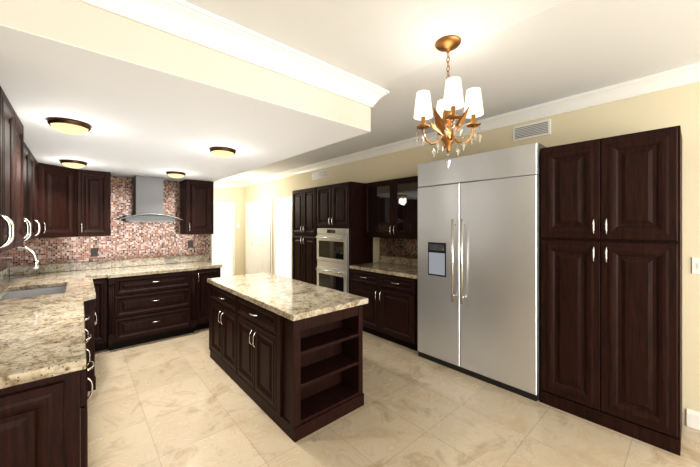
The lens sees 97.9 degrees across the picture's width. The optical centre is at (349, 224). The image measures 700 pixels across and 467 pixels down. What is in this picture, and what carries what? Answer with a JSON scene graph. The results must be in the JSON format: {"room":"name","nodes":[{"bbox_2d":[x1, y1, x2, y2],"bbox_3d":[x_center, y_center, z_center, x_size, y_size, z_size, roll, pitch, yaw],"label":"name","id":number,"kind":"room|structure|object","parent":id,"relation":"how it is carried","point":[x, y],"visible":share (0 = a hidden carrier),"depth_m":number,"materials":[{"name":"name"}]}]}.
{"room":"kitchen","nodes":[
{"label":"kitchen","id":0,"kind":"room"},
{"bbox_2d":[0,0,370,181],"bbox_3d":[-1.945,-0.815,2.892,2.200,0.289,3.830,0,0,-41],"label":"ceiling","id":1,"kind":"structure","parent":0,"point":[141,99],"depth_m":1.70,"materials":[{"name":"beige paint"}]},
{"bbox_2d":[47,117,91,134],"bbox_3d":[-1.840,-0.635,2.004,0.216,0.067,0.216,0,0,-41],"label":"ceiling light","id":2,"kind":"object","parent":1,"relation":"in","point":[67,126],"visible":1,"depth_m":1.95,"materials":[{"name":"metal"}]},
{"bbox_2d":[60,160,86,167],"bbox_3d":[-2.920,-0.635,3.225,0.216,0.067,0.216,0,0,-41],"label":"ceiling light","id":3,"kind":"object","parent":1,"relation":"in","point":[74,164],"visible":1,"depth_m":3.17,"materials":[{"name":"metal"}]},
{"bbox_2d":[166,171,185,177],"bbox_3d":[-2.227,-0.635,3.905,0.216,0.067,0.216,0,0,-41],"label":"ceiling light","id":4,"kind":"object","parent":1,"relation":"in","point":[174,174],"visible":1,"depth_m":3.84,"materials":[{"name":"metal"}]},
{"bbox_2d":[209,147,235,157],"bbox_3d":[-1.131,-0.635,2.712,0.216,0.067,0.216,0,0,-41],"label":"ceiling light","id":5,"kind":"object","parent":1,"relation":"in","point":[224,152],"visible":1,"depth_m":2.65,"materials":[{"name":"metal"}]},
{"bbox_2d":[77,0,384,107],"bbox_3d":[-0.649,-0.901,1.420,2.190,0.115,0.094,0,0,-41],"label":"crown molding","id":6,"kind":"structure","parent":1,"relation":"attached to","point":[185,20],"depth_m":1.50,"materials":[{"name":"white"}]},
{"bbox_2d":[214,187,244,275],"bbox_3d":[-4.440,0.155,7.101,4.040,2.690,0.120,0,0,-41],"label":"wall","id":7,"kind":"structure","parent":0,"point":[236,195],"depth_m":8.27,"materials":[{"name":"beige paint"}]},
{"bbox_2d":[214,201,234,275],"bbox_3d":[-3.463,0.445,7.869,0.980,2.110,0.020,0,0,-41],"label":"door frame","id":8,"kind":"structure","parent":7,"relation":"attached to","point":[233,222],"depth_m":8.16,"materials":[{"name":"white"}]},
{"bbox_2d":[214,182,244,187],"bbox_3d":[-3.519,-1.008,7.773,1.770,0.317,0.094,0,0,-41],"label":"crown molding","id":9,"kind":"structure","parent":7,"relation":"attached to","point":[235,184],"depth_m":8.06,"materials":[{"name":"white"}]},
{"bbox_2d":[87,328,699,466],"bbox_3d":[-0.689,1.530,2.862,4.440,0.060,11.600,0,0,-41],"label":"floor","id":10,"kind":"structure","parent":0,"point":[185,400],"depth_m":2.28,"materials":[{"name":"tile"}]},
{"bbox_2d":[0,333,91,466],"bbox_3d":[-1.566,1.062,1.308,0.662,0.876,0.560,0,0,-41],"label":"base cabinet","id":11,"kind":"object","parent":10,"relation":"on","point":[43,422],"depth_m":1.24,"materials":[{"name":"brown wood"}]},
{"bbox_2d":[0,262,99,388],"bbox_3d":[-2.510,0.552,2.442,0.750,0.144,3.495,0,0,-41],"label":"countertop","id":12,"kind":"structure","parent":11,"relation":"on","point":[42,337],"depth_m":1.80,"materials":[{"name":"beige stone"}]},
{"bbox_2d":[17,246,38,268],"bbox_3d":[-2.925,0.373,2.649,0.316,0.412,0.292,0,0,-41],"label":"faucet","id":13,"kind":"object","parent":12,"relation":"on","point":[35,261],"visible":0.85,"depth_m":2.69,"materials":[{"name":"silver metal"}]},
{"bbox_2d":[0,286,65,299],"bbox_3d":[-2.816,0.717,2.730,0.440,0.183,0.740,0,0,-41],"label":"sink basin","id":14,"kind":"object","parent":12,"relation":"in","point":[33,292],"visible":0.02,"depth_m":2.96,"materials":[{"name":"grey metal"}]},
{"bbox_2d":[84,299,96,391],"bbox_3d":[-2.783,1.062,2.760,0.762,0.875,1.072,0,0,-41],"label":"base cabinet","id":15,"kind":"object","parent":10,"relation":"on","point":[90,312],"visible":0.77,"depth_m":2.58,"materials":[{"name":"brown wood"}]},
{"bbox_2d":[93,278,107,351],"bbox_3d":[-3.410,1.062,3.560,0.885,0.875,0.642,0,0,-41],"label":"base cabinet","id":16,"kind":"object","parent":10,"relation":"on","point":[101,311],"visible":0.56,"depth_m":3.58,"materials":[{"name":"brown wood"}]},
{"bbox_2d":[80,255,222,277],"bbox_3d":[-2.642,0.552,4.188,1.547,0.144,0.705,0,0,-41],"label":"countertop","id":17,"kind":"structure","parent":16,"relation":"on","point":[146,266],"depth_m":4.18,"materials":[{"name":"beige stone"}]},
{"bbox_2d":[108,270,195,350],"bbox_3d":[-2.695,1.062,4.133,0.944,0.875,0.732,0,0,-41],"label":"base cabinet","id":18,"kind":"object","parent":10,"relation":"on","point":[146,308],"visible":0.94,"depth_m":3.85,"materials":[{"name":"brown wood"}]},
{"bbox_2d":[194,268,220,330],"bbox_3d":[-2.227,1.062,4.586,0.358,0.875,0.672,0,0,-41],"label":"base cabinet","id":19,"kind":"object","parent":10,"relation":"on","point":[202,276],"visible":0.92,"depth_m":4.32,"materials":[{"name":"brown wood"}]},
{"bbox_2d":[209,284,363,442],"bbox_3d":[-0.748,1.077,2.996,0.731,0.845,1.826,0,0,-41],"label":"kitchen island","id":20,"kind":"object","parent":10,"relation":"on","point":[296,381],"visible":0.96,"depth_m":2.46,"materials":[{"name":"brown wood"}]},
{"bbox_2d":[207,272,367,320],"bbox_3d":[-0.737,0.632,3.006,0.720,0.044,1.880,0,0,-41],"label":"island countertop","id":21,"kind":"structure","parent":20,"relation":"on","point":[290,299],"depth_m":2.66,"materials":[{"name":"beige stone"}]},
{"bbox_2d":[292,187,316,284],"bbox_3d":[-0.643,0.435,5.459,0.522,2.130,0.770,0,0,-41],"label":"pantry cabinet","id":22,"kind":"object","parent":10,"relation":"on","point":[304,233],"visible":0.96,"depth_m":5.27,"materials":[{"name":"brown wood"}]},
{"bbox_2d":[317,181,372,292],"bbox_3d":[-0.113,0.435,4.860,0.522,2.130,0.826,0,0,-41],"label":"tall cabinet","id":23,"kind":"object","parent":10,"relation":"on","point":[340,205],"visible":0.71,"depth_m":4.56,"materials":[{"name":"brown wood"}]},
{"bbox_2d":[315,228,348,292],"bbox_3d":[-0.303,0.600,4.692,0.095,1.100,0.756,0,0,-41],"label":"double wall oven","id":24,"kind":"object","parent":23,"relation":"in","point":[332,268],"visible":0.88,"depth_m":4.64,"materials":[{"name":"silver metal"}]},
{"bbox_2d":[350,269,418,351],"bbox_3d":[0.612,1.062,4.153,0.672,0.875,1.184,0,0,-41],"label":"base cabinet","id":25,"kind":"object","parent":10,"relation":"on","point":[390,310],"visible":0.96,"depth_m":3.84,"materials":[{"name":"brown wood"}]},
{"bbox_2d":[349,255,417,278],"bbox_3d":[0.622,0.552,4.162,0.647,0.144,1.182,0,0,-41],"label":"countertop","id":26,"kind":"structure","parent":25,"relation":"on","point":[401,267],"depth_m":4.26,"materials":[{"name":"beige stone"}]},
{"bbox_2d":[418,143,546,400],"bbox_3d":[1.339,0.400,3.180,0.574,2.200,1.226,0,0,-41],"label":"refrigerator","id":27,"kind":"object","parent":10,"relation":"on","point":[479,266],"visible":0.98,"depth_m":2.92,"materials":[{"name":"silver metal"}]},
{"bbox_2d":[540,125,681,455],"bbox_3d":[2.039,0.425,2.426,0.526,2.150,0.808,0,0,-41],"label":"pantry cabinet","id":28,"kind":"object","parent":10,"relation":"on","point":[611,283],"visible":1,"depth_m":2.21,"materials":[{"name":"brown wood"}]},
{"bbox_2d":[184,0,699,182],"bbox_3d":[-0.652,-1.132,2.895,4.540,0.344,11.600,0,0,-41],"label":"ceiling","id":29,"kind":"structure","parent":0,"point":[506,56],"depth_m":1.69,"materials":[{"name":"white paint"}]},
{"bbox_2d":[414,35,483,167],"bbox_3d":[0.516,-0.626,1.605,0.281,0.665,0.281,0,0,-38],"label":"chandelier","id":30,"kind":"object","parent":29,"relation":"hanging from","point":[448,106],"visible":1,"depth_m":1.57,"materials":[{"name":"brown metal"}]},
{"bbox_2d":[245,82,699,424],"bbox_3d":[0.963,0.155,4.270,0.300,2.690,11.520,0,0,-41],"label":"wall","id":31,"kind":"structure","parent":0,"point":[674,106],"depth_m":2.56,"materials":[{"name":"beige paint"}]},
{"bbox_2d":[246,202,270,273],"bbox_3d":[-2.349,0.477,7.735,0.060,2.025,1.388,0,0,-41],"label":"door","id":32,"kind":"structure","parent":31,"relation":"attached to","point":[258,238],"depth_m":7.67,"materials":[{"name":"white wood"}]},
{"bbox_2d":[246,199,272,273],"bbox_3d":[-2.333,0.445,7.750,0.020,2.110,1.540,0,0,-41],"label":"door frame","id":33,"kind":"structure","parent":31,"relation":"attached to","point":[270,200],"depth_m":7.19,"materials":[{"name":"white wood"}]},
{"bbox_2d":[274,196,292,278],"bbox_3d":[-1.488,0.445,6.795,0.020,2.110,0.850,0,0,-41],"label":"door frame","id":34,"kind":"structure","parent":31,"relation":"attached to","point":[284,198],"depth_m":7.06,"materials":[{"name":"white wood"}]},
{"bbox_2d":[312,170,326,179],"bbox_3d":[-0.579,-0.950,5.777,0.010,0.140,0.480,0,0,-41],"label":"air vent","id":35,"kind":"object","parent":31,"relation":"in","point":[319,174],"visible":1,"depth_m":5.77,"materials":[{"name":"white plastic"}]},
{"bbox_2d":[364,176,418,238],"bbox_3d":[0.720,-0.224,4.248,0.386,0.808,1.184,0,0,-41],"label":"upper cabinet","id":36,"kind":"object","parent":31,"relation":"attached to","point":[391,208],"visible":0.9,"depth_m":4.17,"materials":[{"name":"brown wood"}]},
{"bbox_2d":[380,238,417,258],"bbox_3d":[0.863,0.369,4.375,0.007,0.418,1.186,0,0,-41],"label":"backsplash","id":37,"kind":"structure","parent":31,"relation":"attached to","point":[399,247],"depth_m":4.52,"materials":[{"name":"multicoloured tile"}]},
{"bbox_2d":[243,62,699,186],"bbox_3d":[0.855,-1.109,4.094,0.094,0.115,11.400,0,0,-41],"label":"crown molding","id":38,"kind":"structure","parent":31,"relation":"attached to","point":[680,76],"depth_m":2.93,"materials":[{"name":"white"}]},
{"bbox_2d":[513,119,550,140],"bbox_3d":[1.820,-0.950,3.065,0.010,0.150,0.340,0,0,-41],"label":"air vent","id":39,"kind":"object","parent":31,"relation":"in","point":[533,130],"visible":1,"depth_m":3.05,"materials":[{"name":"white plastic"}]},
{"bbox_2d":[687,409,699,429],"bbox_3d":[3.588,1.437,1.065,0.013,0.124,3.240,0,0,-41],"label":"baseboard","id":40,"kind":"structure","parent":31,"relation":"attached to","point":[693,419],"depth_m":2.25,"materials":[{"name":"white wood"}]},
{"bbox_2d":[692,257,699,273],"bbox_3d":[2.557,0.300,2.232,0.010,0.120,0.075,0,0,-41],"label":"switch plate","id":41,"kind":"object","parent":31,"relation":"attached to","point":[695,265],"visible":1,"depth_m":2.25,"materials":[{"name":"white plastic"}]},
{"bbox_3d":[-3.152,0.415,4.302,2.260,2.169,0.120,0,0,-41],"label":"wall","id":42,"kind":"structure","parent":0,"visible":0},
{"bbox_2d":[77,170,110,236],"bbox_3d":[-3.249,-0.264,3.870,0.318,0.807,0.378,0,0,-41],"label":"upper cabinet","id":43,"kind":"object","parent":42,"relation":"attached to","point":[93,203],"visible":1,"depth_m":3.75,"materials":[{"name":"brown wood"}]},
{"bbox_2d":[7,176,210,266],"bbox_3d":[-3.113,-0.045,4.249,2.232,1.246,0.007,0,0,-41],"label":"backsplash","id":44,"kind":"structure","parent":42,"relation":"attached to","point":[125,240],"depth_m":4.23,"materials":[{"name":"multicoloured tile"}]},
{"bbox_2d":[91,248,97,256],"bbox_3d":[-3.366,0.360,4.016,0.072,0.116,0.008,0,0,-41],"label":"electrical outlet plate","id":45,"kind":"object","parent":44,"relation":"attached to","point":[94,252],"visible":1,"depth_m":4.01,"materials":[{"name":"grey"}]},
{"bbox_2d":[188,240,192,247],"bbox_3d":[-2.497,0.300,4.784,0.072,0.116,0.008,0,0,-41],"label":"electrical outlet plate","id":46,"kind":"object","parent":44,"relation":"attached to","point":[190,243],"visible":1,"depth_m":4.78,"materials":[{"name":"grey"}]},
{"bbox_2d":[117,175,182,221],"bbox_3d":[-2.769,-0.357,4.217,0.727,0.619,0.493,0,0,-41],"label":"range hood","id":47,"kind":"object","parent":42,"relation":"attached to","point":[147,198],"visible":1,"depth_m":4.18,"materials":[{"name":"silver metal"}]},
{"bbox_2d":[180,179,213,234],"bbox_3d":[-2.339,-0.264,4.674,0.390,0.807,0.378,0,0,-41],"label":"upper cabinet","id":48,"kind":"object","parent":42,"relation":"attached to","point":[197,206],"visible":1,"depth_m":4.55,"materials":[{"name":"brown wood"}]},
{"bbox_3d":[-2.221,0.270,1.453,0.120,2.460,11.520,0,0,-41],"label":"wall","id":49,"kind":"structure","parent":0,"visible":0},
{"bbox_2d":[0,251,6,270],"bbox_3d":[-2.795,0.339,2.200,0.007,0.478,3.499,0,0,-41],"label":"backsplash","id":50,"kind":"structure","parent":49,"relation":"attached to","point":[3,260],"depth_m":3.36,"materials":[{"name":"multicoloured tile"}]},
{"bbox_2d":[0,86,19,252],"bbox_3d":[-1.783,-0.264,1.325,0.359,0.806,0.796,0,0,-41],"label":"upper cabinet","id":51,"kind":"object","parent":49,"relation":"attached to","point":[9,120],"depth_m":1.61,"materials":[{"name":"brown wood"}]},
{"bbox_2d":[20,121,27,245],"bbox_3d":[-2.179,-0.264,1.772,0.359,0.806,0.399,0,0,-41],"label":"upper cabinet","id":52,"kind":"object","parent":49,"relation":"attached to","point":[20,225],"depth_m":2.00,"materials":[{"name":"brown wood"}]},
{"bbox_2d":[28,148,31,240],"bbox_3d":[-2.607,-0.264,2.219,0.309,0.806,0.834,0,0,-41],"label":"upper cabinet","id":53,"kind":"object","parent":49,"relation":"attached to","point":[29,152],"depth_m":2.66,"materials":[{"name":"brown wood"}]},
{"bbox_2d":[32,154,39,238],"bbox_3d":[-3.160,-0.264,2.843,0.309,0.806,0.833,0,0,-41],"label":"upper cabinet","id":54,"kind":"object","parent":49,"relation":"attached to","point":[35,165],"depth_m":2.99,"materials":[{"name":"brown wood"}]},
{"bbox_2d":[38,163,76,237],"bbox_3d":[-3.519,-0.264,3.476,0.610,0.807,0.609,0,0,-41],"label":"upper cabinet","id":55,"kind":"object","parent":49,"relation":"attached to","point":[57,201],"visible":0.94,"depth_m":3.43,"materials":[{"name":"brown wood"}]}
]}

